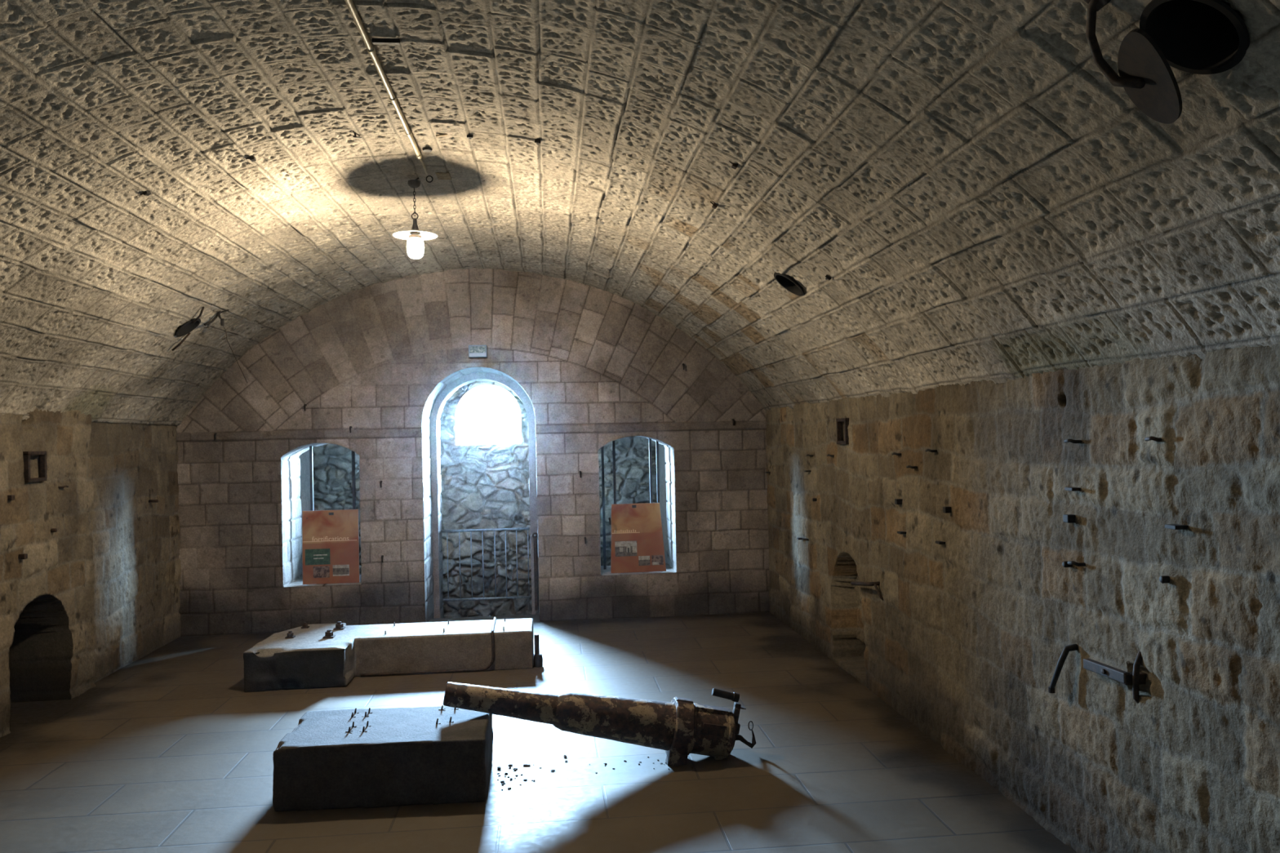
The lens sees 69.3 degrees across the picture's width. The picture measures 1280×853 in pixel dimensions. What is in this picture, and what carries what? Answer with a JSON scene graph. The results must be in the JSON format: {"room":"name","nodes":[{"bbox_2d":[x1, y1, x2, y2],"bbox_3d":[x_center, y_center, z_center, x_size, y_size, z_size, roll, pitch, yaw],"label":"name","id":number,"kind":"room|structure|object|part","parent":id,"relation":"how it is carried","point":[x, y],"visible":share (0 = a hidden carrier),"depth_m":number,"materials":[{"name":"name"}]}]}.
{"room":"fortress vault room","nodes":[
{"label":"fortress vault room","id":0,"kind":"room"},
{"bbox_2d":[0,407,181,737],"bbox_3d":[-3.614,0.758,2.649,0.615,1.960,10.410,-1,-1,-6],"label":"wall","id":1,"kind":"structure","parent":0,"point":[92,597],"depth_m":6.07,"materials":[{"name":"stone"}]},
{"bbox_2d":[7,494,14,500],"bbox_3d":[-3.591,0.406,5.264,0.050,0.030,0.034,-1,-1,-6],"label":"peg","id":2,"kind":"object","parent":1,"relation":"attached to","point":[11,497],"visible":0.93,"depth_m":5.25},
{"bbox_2d":[17,553,27,559],"bbox_3d":[-3.596,0.757,5.380,0.050,0.030,0.034,-1,-1,-6],"label":"peg","id":3,"kind":"object","parent":1,"relation":"attached to","point":[24,556],"visible":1,"depth_m":5.37,"materials":[{"name":"black metal"}]},
{"bbox_2d":[22,451,47,482],"bbox_3d":[-3.618,0.239,5.535,0.030,0.182,0.202,-1,-1,-6],"label":"frame","id":4,"kind":"object","parent":1,"relation":"attached to","point":[26,455],"visible":1,"depth_m":5.50,"materials":[{"name":"metal"}]},
{"bbox_2d":[50,528,57,532],"bbox_3d":[-3.638,0.641,5.709,0.074,0.024,0.023,-1,-1,-6],"label":"peg","id":5,"kind":"object","parent":1,"relation":"attached to","point":[52,530],"visible":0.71,"depth_m":5.70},
{"bbox_2d":[148,499,158,502],"bbox_3d":[-3.789,0.581,7.202,0.074,0.024,0.023,-1,-1,-6],"label":"peg","id":6,"kind":"object","parent":1,"relation":"attached to","point":[149,500],"visible":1,"depth_m":7.19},
{"bbox_2d":[300,449,310,573],"bbox_3d":[-3.606,0.732,9.502,0.490,3.300,2.155,-1,-1,-6],"label":"window frame","id":7,"kind":"structure","parent":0,"point":[304,458],"depth_m":9.21,"materials":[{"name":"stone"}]},
{"bbox_2d":[176,268,769,636],"bbox_3d":[-1.401,0.422,8.493,5.171,3.800,0.935,-1,-1,-6],"label":"wall","id":8,"kind":"structure","parent":0,"point":[590,367],"depth_m":8.07,"materials":[{"name":"stone"}]},
{"bbox_2d":[309,445,314,511],"bbox_3d":[-2.936,0.774,8.290,0.022,1.240,0.034,-1,-1,-6],"label":"bar","id":9,"kind":"object","parent":8,"relation":"attached to","point":[311,461],"visible":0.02,"depth_m":8.28,"materials":[{"name":"black metal"}]},
{"bbox_2d":[302,509,359,584],"bbox_3d":[-2.676,1.042,8.011,0.475,0.632,0.031,-1,-1,-6],"label":"information panel","id":10,"kind":"object","parent":8,"relation":"on","point":[331,538],"visible":1,"depth_m":8.01,"materials":[{"name":"orange"}]},
{"bbox_2d":[305,548,330,564],"bbox_3d":[-2.784,1.126,7.990,0.210,0.135,0.002,-1,-2,-6],"label":"print","id":11,"kind":"object","parent":10,"relation":"attached to","point":[309,553],"depth_m":7.99},
{"bbox_2d":[313,554,327,555],"bbox_3d":[-2.762,1.111,7.993,0.116,0.010,0.002,-1,-2,-6],"label":"print","id":12,"kind":"object","parent":10,"relation":"attached to","point":[313,554],"depth_m":7.99},
{"bbox_2d":[313,566,329,577],"bbox_3d":[-2.751,1.257,7.988,0.136,0.098,0.002,-1,-2,-6],"label":"print","id":13,"kind":"object","parent":10,"relation":"attached to","point":[318,571],"depth_m":7.99},
{"bbox_2d":[303,539,356,542],"bbox_3d":[-2.682,0.991,8.006,0.455,0.005,0.001,-1,-2,-6],"label":"print","id":14,"kind":"object","parent":10,"relation":"attached to","point":[354,540],"depth_m":8.00},
{"bbox_2d":[333,564,349,576],"bbox_3d":[-2.586,1.245,8.005,0.139,0.095,0.002,-1,-2,-6],"label":"print","id":15,"kind":"object","parent":10,"relation":"attached to","point":[334,566],"depth_m":8.00},
{"bbox_2d":[351,450,355,509],"bbox_3d":[-2.571,0.766,8.326,0.022,1.240,0.034,-1,-1,-6],"label":"bar","id":16,"kind":"object","parent":8,"relation":"attached to","point":[353,452],"visible":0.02,"depth_m":8.31,"materials":[{"name":"black metal"}]},
{"bbox_2d":[468,344,487,357],"bbox_3d":[-1.406,-0.653,8.023,0.155,0.105,0.073,-1,-1,-6],"label":"emergency light","id":17,"kind":"object","parent":8,"relation":"attached to","point":[474,351],"visible":1,"depth_m":7.99,"materials":[{"name":"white plastic"}]},
{"bbox_2d":[469,346,485,352],"bbox_3d":[-1.403,-0.665,7.993,0.135,0.055,0.014,-1,-1,-6],"label":"diffuser","id":18,"kind":"object","parent":17,"relation":"attached to","point":[472,348],"depth_m":7.99,"materials":[{"name":"white plastic"}]},
{"bbox_2d":[441,527,530,601],"bbox_3d":[-1.466,1.315,8.832,0.830,0.676,0.024,-1,-1,-6],"label":"metal barrier","id":19,"kind":"object","parent":8,"relation":"attached to","point":[470,531],"visible":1,"depth_m":8.83,"materials":[{"name":"metal"}]},
{"bbox_3d":[-1.473,0.990,8.835,0.830,0.024,0.024,-1,-1,-6],"label":"rail","id":20,"kind":"part","parent":19,"relation":"part of","materials":[{"name":"metal"}]},
{"bbox_3d":[-1.459,1.642,8.828,0.830,0.021,0.021,-1,-1,-6],"label":"rail","id":21,"kind":"part","parent":19,"relation":"part of","materials":[{"name":"metal"}]},
{"bbox_2d":[531,532,537,610],"bbox_3d":[-0.973,1.350,8.629,0.057,0.729,0.020,-1,-1,-6],"label":"post","id":22,"kind":"object","parent":8,"relation":"attached to","point":[533,533],"visible":1,"depth_m":8.62,"materials":[{"name":"metal"}]},
{"bbox_2d":[600,446,606,569],"bbox_3d":[-0.337,0.719,8.550,0.022,1.240,0.034,-1,-1,-6],"label":"bar","id":23,"kind":"object","parent":8,"relation":"attached to","point":[602,448],"visible":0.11,"depth_m":8.53,"materials":[{"name":"black metal"}]},
{"bbox_2d":[612,440,616,504],"bbox_3d":[-0.231,0.717,8.561,0.022,1.240,0.034,-1,-1,-6],"label":"bar","id":24,"kind":"object","parent":8,"relation":"attached to","point":[613,442],"visible":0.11,"depth_m":8.55,"materials":[{"name":"black metal"}]},
{"bbox_2d":[610,502,666,573],"bbox_3d":[-0.021,0.996,8.283,0.495,0.612,0.043,-1,-1,-6],"label":"information panel","id":25,"kind":"object","parent":8,"relation":"on","point":[637,534],"visible":1,"depth_m":8.28,"materials":[{"name":"orange"}]},
{"bbox_2d":[614,541,636,546],"bbox_3d":[-0.128,1.048,8.262,0.191,0.045,0.002,-1,-3,-6],"label":"print","id":26,"kind":"object","parent":25,"relation":"attached to","point":[617,544],"depth_m":8.26},
{"bbox_2d":[614,540,637,556],"bbox_3d":[-0.125,1.091,8.260,0.196,0.135,0.002,-1,-4,-6],"label":"print","id":27,"kind":"object","parent":25,"relation":"attached to","point":[618,553],"depth_m":8.26},
{"bbox_2d":[632,542,636,552],"bbox_3d":[-0.048,1.084,8.268,0.041,0.085,0.002,-1,-3,-6],"label":"print","id":28,"kind":"object","parent":25,"relation":"attached to","point":[634,544],"depth_m":8.27},
{"bbox_2d":[638,555,649,559],"bbox_3d":[0.038,1.175,8.271,0.102,0.035,0.002,-1,-3,-6],"label":"print","id":29,"kind":"object","parent":25,"relation":"attached to","point":[640,557],"depth_m":8.27},
{"bbox_2d":[638,559,650,565],"bbox_3d":[0.040,1.200,8.270,0.104,0.085,0.002,-1,-3,-6],"label":"print","id":30,"kind":"object","parent":25,"relation":"attached to","point":[641,562],"depth_m":8.27},
{"bbox_2d":[651,555,663,565],"bbox_3d":[0.157,1.196,8.281,0.106,0.088,0.002,-1,-3,-6],"label":"print","id":31,"kind":"object","parent":25,"relation":"attached to","point":[655,558],"depth_m":8.28},
{"bbox_2d":[648,438,653,502],"bbox_3d":[0.106,0.710,8.595,0.022,1.240,0.034,-1,-1,-6],"label":"bar","id":32,"kind":"object","parent":8,"relation":"attached to","point":[650,439],"visible":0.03,"depth_m":8.58,"materials":[{"name":"black metal"}]},
{"bbox_2d":[655,440,659,502],"bbox_3d":[0.172,0.709,8.601,0.022,1.240,0.034,-1,-1,-6],"label":"bar","id":33,"kind":"object","parent":8,"relation":"attached to","point":[656,442],"visible":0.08,"depth_m":8.59,"materials":[{"name":"black metal"}]},
{"bbox_2d":[312,381,657,617],"bbox_3d":[-1.471,0.688,9.802,4.500,3.300,0.468,-1,-1,-6],"label":"wall","id":34,"kind":"structure","parent":0,"point":[484,486],"depth_m":9.61,"materials":[{"name":"stone"}]},
{"bbox_2d":[0,612,1076,852],"bbox_3d":[-0.820,1.650,2.962,7.210,0.001,10.900,-1,-1,-6],"label":"floor","id":35,"kind":"structure","parent":0,"point":[168,752],"depth_m":4.51,"materials":[{"name":"grey concrete"}]},
{"bbox_2d":[272,705,493,811],"bbox_3d":[-1.165,1.521,4.334,0.956,0.303,0.601,-1,-1,-6],"label":"concrete plinth","id":36,"kind":"object","parent":35,"relation":"on","point":[369,757],"visible":0.98,"depth_m":4.07,"materials":[{"name":"concrete"}]},
{"bbox_2d":[243,617,533,692],"bbox_3d":[-1.690,1.550,6.516,1.873,0.315,0.889,-1,-1,-6],"label":"concrete plinth","id":37,"kind":"object","parent":35,"relation":"on","point":[320,655],"visible":0.99,"depth_m":6.36,"materials":[{"name":"concrete"}]},
{"bbox_2d":[360,617,496,676],"bbox_3d":[-1.482,1.562,6.608,0.904,0.274,0.535,-1,-1,-6],"label":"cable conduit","id":38,"kind":"object","parent":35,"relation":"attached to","point":[490,664],"visible":0.95,"depth_m":6.36,"materials":[{"name":"metal"}]},
{"bbox_2d":[533,634,542,667],"bbox_3d":[-0.716,1.575,6.501,0.064,0.222,0.063,-1,-1,-6],"label":"post","id":39,"kind":"object","parent":35,"relation":"on","point":[538,659],"visible":1,"depth_m":6.49,"materials":[{"name":"black metal"}]},
{"bbox_2d":[533,653,542,667],"bbox_3d":[-0.715,1.641,6.500,0.064,0.090,0.063,-1,-1,-6],"label":"socket","id":40,"kind":"object","parent":39,"relation":"attached to","point":[538,659],"depth_m":6.48,"materials":[{"name":"black metal"}]},
{"bbox_2d":[443,681,755,766],"bbox_3d":[-0.182,1.452,4.543,1.535,0.477,0.281,-1,-1,-7],"label":"gun barrel","id":41,"kind":"object","parent":35,"relation":"on","point":[680,727],"visible":1,"depth_m":4.47,"materials":[{"name":"paint"}]},
{"bbox_3d":[0.362,1.448,4.612,0.186,0.130,0.234,-1,-1,-6],"label":"slide rail","id":42,"kind":"part","parent":41,"relation":"part of","materials":[{"name":"metal"}]},
{"bbox_3d":[0.427,1.343,4.625,0.141,0.077,0.045,-1,-1,-6],"label":"handle","id":43,"kind":"part","parent":41,"relation":"part of","materials":[{"name":"black metal"}]},
{"bbox_3d":[0.491,1.458,4.630,0.074,0.151,0.052,-1,-1,-6],"label":"lever arm","id":44,"kind":"part","parent":41,"relation":"part of","materials":[{"name":"paint"}]},
{"bbox_2d":[0,0,1279,425],"bbox_3d":[-0.880,-0.796,2.948,5.082,1.342,10.420,-1,-1,-6],"label":"ceiling","id":45,"kind":"structure","parent":0,"point":[978,200],"depth_m":3.67,"materials":[{"name":"stone"}]},
{"bbox_2d":[140,190,151,195],"bbox_3d":[-2.329,-1.100,4.355,0.043,0.027,0.033,-1,-1,13],"label":"clip","id":46,"kind":"object","parent":45,"relation":"attached to","point":[147,193],"visible":1,"depth_m":4.35,"materials":[{"name":"black metal"}]},
{"bbox_2d":[171,306,204,351],"bbox_3d":[-3.139,-0.725,6.419,0.402,0.379,0.213,-1,-1,10],"label":"ceiling vent","id":47,"kind":"object","parent":45,"relation":"in","point":[186,328],"visible":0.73,"depth_m":6.47,"materials":[{"name":"metal"}]},
{"bbox_3d":[-3.216,-0.592,6.480,0.178,0.044,0.073,-39,3,-5],"label":"stay rod","id":48,"kind":"part","parent":47,"relation":"part of","materials":[{"name":"metal"}]},
{"bbox_3d":[-3.016,-0.760,6.325,0.136,0.111,0.021,-2,-1,33],"label":"stay rod","id":49,"kind":"part","parent":47,"relation":"part of","materials":[{"name":"metal"}]},
{"bbox_2d":[204,309,247,382],"bbox_3d":[-2.965,-0.585,6.742,0.113,0.506,0.521,-1,-1,9],"label":"clamp","id":50,"kind":"object","parent":45,"relation":"hanging from","point":[222,320],"visible":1,"depth_m":6.57,"materials":[{"name":"black metal"}]},
{"bbox_2d":[245,155,256,161],"bbox_3d":[-1.863,-1.282,4.428,0.043,0.022,0.032,-1,-1,-6],"label":"clip","id":51,"kind":"object","parent":45,"relation":"attached to","point":[252,158],"visible":1,"depth_m":4.42,"materials":[{"name":"black metal"}]},
{"bbox_2d":[344,0,427,174],"bbox_3d":[-0.843,-1.438,1.794,0.028,0.028,6.700,-1,-1,-6],"label":"conduit","id":52,"kind":"object","parent":45,"relation":"attached to","point":[371,50],"visible":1,"depth_m":3.69,"materials":[{"name":"beige metal"}]},
{"bbox_2d":[372,37,399,44],"bbox_3d":[-0.936,-1.421,3.413,0.100,0.016,0.022,-2,-1,-6],"label":"clip","id":53,"kind":"object","parent":52,"relation":"attached to","point":[375,41],"visible":1,"depth_m":3.40,"materials":[{"name":"black metal"}]},
{"bbox_2d":[392,177,437,258],"bbox_3d":[-1.271,-1.181,5.225,0.250,0.467,0.250,-1,-1,-6],"label":"pendant lamp","id":54,"kind":"object","parent":45,"relation":"hanging from","point":[415,246],"visible":1,"depth_m":5.20,"materials":[{"name":"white glass"}]},
{"bbox_3d":[-1.275,-1.382,5.228,0.072,0.064,0.073,-2,-1,41],"label":"ceiling plate","id":55,"kind":"part","parent":54,"relation":"part of","materials":[{"name":"black metal"}]},
{"bbox_3d":[-1.273,-1.270,5.226,0.012,0.164,0.012,-2,-1,39],"label":"chain","id":56,"kind":"part","parent":54,"relation":"part of","materials":[{"name":"black metal"}]},
{"bbox_2d":[409,217,420,234],"bbox_3d":[-1.270,-1.131,5.224,0.060,0.086,0.060,-1,-1,-6],"label":"socket","id":57,"kind":"object","parent":54,"relation":"attached to","point":[415,226],"depth_m":5.21,"materials":[{"name":"metal"}]},
{"bbox_3d":[-1.269,-1.091,5.224,0.250,0.027,0.250,-1,-1,-6],"label":"lamp shade","id":58,"kind":"part","parent":54,"relation":"part of","materials":[{"name":"white metal"}]},
{"bbox_3d":[-1.268,-1.002,5.223,0.094,0.110,0.094,-1,-1,-6],"label":"glass globe","id":59,"kind":"part","parent":54,"relation":"part of","materials":[{"name":"white glass"}]},
{"bbox_2d":[422,147,432,151],"bbox_3d":[-1.085,-1.410,4.719,0.052,0.012,0.052,-2,-1,-6],"label":"peg","id":60,"kind":"object","parent":45,"relation":"attached to","point":[424,149],"visible":1,"depth_m":4.71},
{"bbox_2d":[426,175,433,182],"bbox_3d":[-1.175,-1.381,5.162,0.040,0.040,0.006,-1,-1,-6],"label":"ring","id":61,"kind":"object","parent":45,"relation":"hanging from","point":[428,175],"visible":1,"depth_m":5.16,"materials":[{"name":"black metal"}]},
{"bbox_2d":[435,133,447,137],"bbox_3d":[-0.962,-1.412,4.487,0.055,0.016,0.022,0,-1,-6],"label":"tag","id":62,"kind":"object","parent":45,"relation":"attached to","point":[445,134],"visible":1,"depth_m":4.48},
{"bbox_2d":[435,172,451,179],"bbox_3d":[-1.102,-1.406,5.191,0.075,0.008,0.130,-1,-1,-6],"label":"plate","id":63,"kind":"object","parent":45,"relation":"attached to","point":[441,175],"visible":1,"depth_m":5.18,"materials":[{"name":"metal"}]},
{"bbox_2d":[466,134,473,139],"bbox_3d":[-0.827,-1.410,4.503,0.031,0.016,0.033,-1,-1,-6],"label":"clip","id":64,"kind":"object","parent":45,"relation":"attached to","point":[469,136],"visible":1,"depth_m":4.49,"materials":[{"name":"black metal"}]},
{"bbox_2d":[534,139,541,144],"bbox_3d":[-0.496,-1.377,4.482,0.031,0.018,0.033,-1,-1,-6],"label":"clip","id":65,"kind":"object","parent":45,"relation":"attached to","point":[537,141],"visible":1,"depth_m":4.47,"materials":[{"name":"black metal"}]},
{"bbox_2d":[710,201,717,208],"bbox_3d":[0.366,-1.102,4.600,0.039,0.033,0.032,-1,-1,-6],"label":"clip","id":66,"kind":"object","parent":45,"relation":"attached to","point":[714,206],"visible":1,"depth_m":4.59,"materials":[{"name":"metal"}]},
{"bbox_2d":[728,160,737,168],"bbox_3d":[0.400,-1.124,3.970,0.039,0.033,0.032,-1,-1,-6],"label":"clip","id":67,"kind":"object","parent":45,"relation":"attached to","point":[734,166],"visible":1,"depth_m":3.96,"materials":[{"name":"metal"}]},
{"bbox_2d":[773,271,804,296],"bbox_3d":[0.882,-0.872,5.139,0.284,0.293,0.203,-1,-1,-14],"label":"ceiling vent","id":68,"kind":"object","parent":45,"relation":"in","point":[786,282],"visible":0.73,"depth_m":5.19,"materials":[{"name":"black metal"}]},
{"bbox_2d":[825,274,831,279],"bbox_3d":[0.939,-0.745,4.633,0.031,0.029,0.033,-1,-1,-6],"label":"peg","id":69,"kind":"object","parent":45,"relation":"attached to","point":[827,277],"visible":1,"depth_m":4.62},
{"bbox_2d":[1084,0,1249,124],"bbox_3d":[1.156,-0.866,1.980,0.398,0.378,0.310,-1,-1,-14],"label":"ceiling vent","id":70,"kind":"object","parent":45,"relation":"in","point":[1198,37],"visible":1,"depth_m":2.01,"materials":[{"name":"metal"}]},
{"bbox_3d":[0.981,-0.939,2.005,0.075,0.020,0.045,37,-4,-4],"label":"hinge plate","id":71,"kind":"part","parent":70,"relation":"part of","materials":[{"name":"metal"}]},
{"bbox_3d":[1.035,-0.841,2.044,0.220,0.107,0.128,37,-4,-4],"label":"stay rod","id":72,"kind":"part","parent":70,"relation":"part of","materials":[{"name":"metal"}]},
{"bbox_2d":[658,444,667,563],"bbox_3d":[0.507,0.645,9.915,0.640,3.300,2.155,-1,-1,-6],"label":"wall","id":73,"kind":"structure","parent":0,"point":[661,449],"depth_m":9.41,"materials":[{"name":"stone"}]},
{"bbox_2d":[765,343,1279,852],"bbox_3d":[1.861,0.644,3.198,0.450,1.960,10.410,-1,-1,-6],"label":"wall","id":74,"kind":"structure","parent":0,"point":[966,638],"depth_m":3.50,"materials":[{"name":"stone"}]},
{"bbox_2d":[835,417,848,444],"bbox_3d":[1.340,0.031,6.109,0.030,0.172,0.192,-1,-1,-6],"label":"frame","id":75,"kind":"object","parent":74,"relation":"attached to","point":[838,421],"visible":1,"depth_m":6.11,"materials":[{"name":"metal"}]},
{"bbox_2d":[850,581,883,600],"bbox_3d":[1.365,0.980,5.628,0.102,0.113,0.386,-1,-1,-20],"label":"wall bracket","id":76,"kind":"object","parent":74,"relation":"attached to","point":[853,583],"visible":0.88,"depth_m":5.51,"materials":[{"name":"metal"}]},
{"bbox_2d":[891,452,901,455],"bbox_3d":[1.442,0.152,5.148,0.070,0.019,0.047,-1,-1,-6],"label":"peg","id":77,"kind":"object","parent":74,"relation":"attached to","point":[893,453],"visible":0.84,"depth_m":5.13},
{"bbox_2d":[894,498,902,504],"bbox_3d":[1.448,0.419,5.154,0.050,0.030,0.034,-1,-1,-6],"label":"peg","id":78,"kind":"object","parent":74,"relation":"attached to","point":[897,501],"visible":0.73,"depth_m":5.14,"materials":[{"name":"black metal"}]},
{"bbox_2d":[897,531,906,534],"bbox_3d":[1.447,0.585,5.099,0.045,0.012,0.050,-1,-1,-6],"label":"peg","id":79,"kind":"object","parent":74,"relation":"attached to","point":[898,532],"visible":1,"depth_m":5.08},
{"bbox_2d":[906,465,917,468],"bbox_3d":[1.464,0.215,4.940,0.070,0.019,0.047,-1,-1,-6],"label":"peg","id":80,"kind":"object","parent":74,"relation":"attached to","point":[907,466],"visible":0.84,"depth_m":4.92,"materials":[{"name":"black metal"}]},
{"bbox_2d":[924,448,937,452],"bbox_3d":[1.488,0.121,4.687,0.070,0.019,0.047,-1,-1,-6],"label":"peg","id":81,"kind":"object","parent":74,"relation":"attached to","point":[926,450],"visible":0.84,"depth_m":4.67,"materials":[{"name":"black metal"}]},
{"bbox_2d":[935,541,945,544],"bbox_3d":[1.498,0.577,4.595,0.045,0.012,0.050,-1,-1,-6],"label":"peg","id":82,"kind":"object","parent":74,"relation":"attached to","point":[936,542],"visible":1,"depth_m":4.57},
{"bbox_2d":[942,506,951,513],"bbox_3d":[1.511,0.407,4.526,0.050,0.030,0.034,-1,-1,-6],"label":"peg","id":83,"kind":"object","parent":74,"relation":"attached to","point":[945,509],"visible":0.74,"depth_m":4.51,"materials":[{"name":"black metal"}]},
{"bbox_2d":[1048,644,1078,693],"bbox_3d":[1.604,0.914,3.489,0.140,0.208,0.061,-2,-1,44],"label":"stay","id":84,"kind":"object","parent":74,"relation":"attached to","point":[1067,649],"visible":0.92,"depth_m":3.48,"materials":[{"name":"black metal"}]},
{"bbox_2d":[1062,560,1072,567],"bbox_3d":[1.626,0.517,3.475,0.074,0.024,0.023,-1,-1,-6],"label":"peg","id":85,"kind":"object","parent":74,"relation":"attached to","point":[1064,564],"visible":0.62,"depth_m":3.46,"materials":[{"name":"black metal"}]},
{"bbox_2d":[1062,514,1075,523],"bbox_3d":[1.616,0.345,3.464,0.050,0.030,0.034,-1,-1,-6],"label":"peg","id":86,"kind":"object","parent":74,"relation":"attached to","point":[1068,518],"visible":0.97,"depth_m":3.45,"materials":[{"name":"black metal"}]},
{"bbox_2d":[1063,438,1081,443],"bbox_3d":[1.613,0.053,3.421,0.070,0.019,0.047,-1,-1,-6],"label":"peg","id":87,"kind":"object","parent":74,"relation":"attached to","point":[1068,440],"visible":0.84,"depth_m":3.40,"materials":[{"name":"black metal"}]},
{"bbox_2d":[1064,487,1080,491],"bbox_3d":[1.607,0.232,3.427,0.045,0.012,0.050,-1,-1,-6],"label":"peg","id":88,"kind":"object","parent":74,"relation":"attached to","point":[1072,489],"visible":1,"depth_m":3.40,"materials":[{"name":"black metal"}]},
{"bbox_2d":[1067,560,1085,566],"bbox_3d":[1.623,0.504,3.414,0.070,0.019,0.047,-1,-1,-6],"label":"peg","id":89,"kind":"object","parent":74,"relation":"attached to","point":[1082,564],"visible":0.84,"depth_m":3.40,"materials":[{"name":"black metal"}]},
{"bbox_2d":[1083,651,1146,703],"bbox_3d":[1.626,0.845,3.202,0.093,0.182,0.266,-1,-1,-23],"label":"wall bracket","id":90,"kind":"object","parent":74,"relation":"attached to","point":[1135,678],"visible":0.98,"depth_m":3.10,"materials":[{"name":"metal"}]},
{"bbox_2d":[1144,435,1161,441],"bbox_3d":[1.659,0.039,2.956,0.070,0.019,0.047,-1,-1,-6],"label":"peg","id":91,"kind":"object","parent":74,"relation":"attached to","point":[1148,438],"visible":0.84,"depth_m":2.94,"materials":[{"name":"black metal"}]},
{"bbox_2d":[1159,575,1169,583],"bbox_3d":[1.680,0.483,2.922,0.074,0.024,0.023,-1,-1,-6],"label":"peg","id":92,"kind":"object","parent":74,"relation":"attached to","point":[1164,579],"visible":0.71,"depth_m":2.91,"materials":[{"name":"black metal"}]},
{"bbox_2d":[1164,524,1188,529],"bbox_3d":[1.665,0.311,2.870,0.045,0.012,0.050,-1,-1,-6],"label":"peg","id":93,"kind":"object","parent":74,"relation":"attached to","point":[1175,526],"visible":1,"depth_m":2.85,"materials":[{"name":"black metal"}]},
{"label":"outside","id":94,"kind":"structure","parent":0,"visible":0},
{"bbox_2d":[456,442,521,444],"bbox_3d":[-2.490,0.469,19.917,27.000,0.200,19.860,-1,-1,-6],"label":"terrace","id":95,"kind":"object","parent":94,"point":[491,442],"depth_m":24.78,"materials":[{"name":"stone"}]}
]}

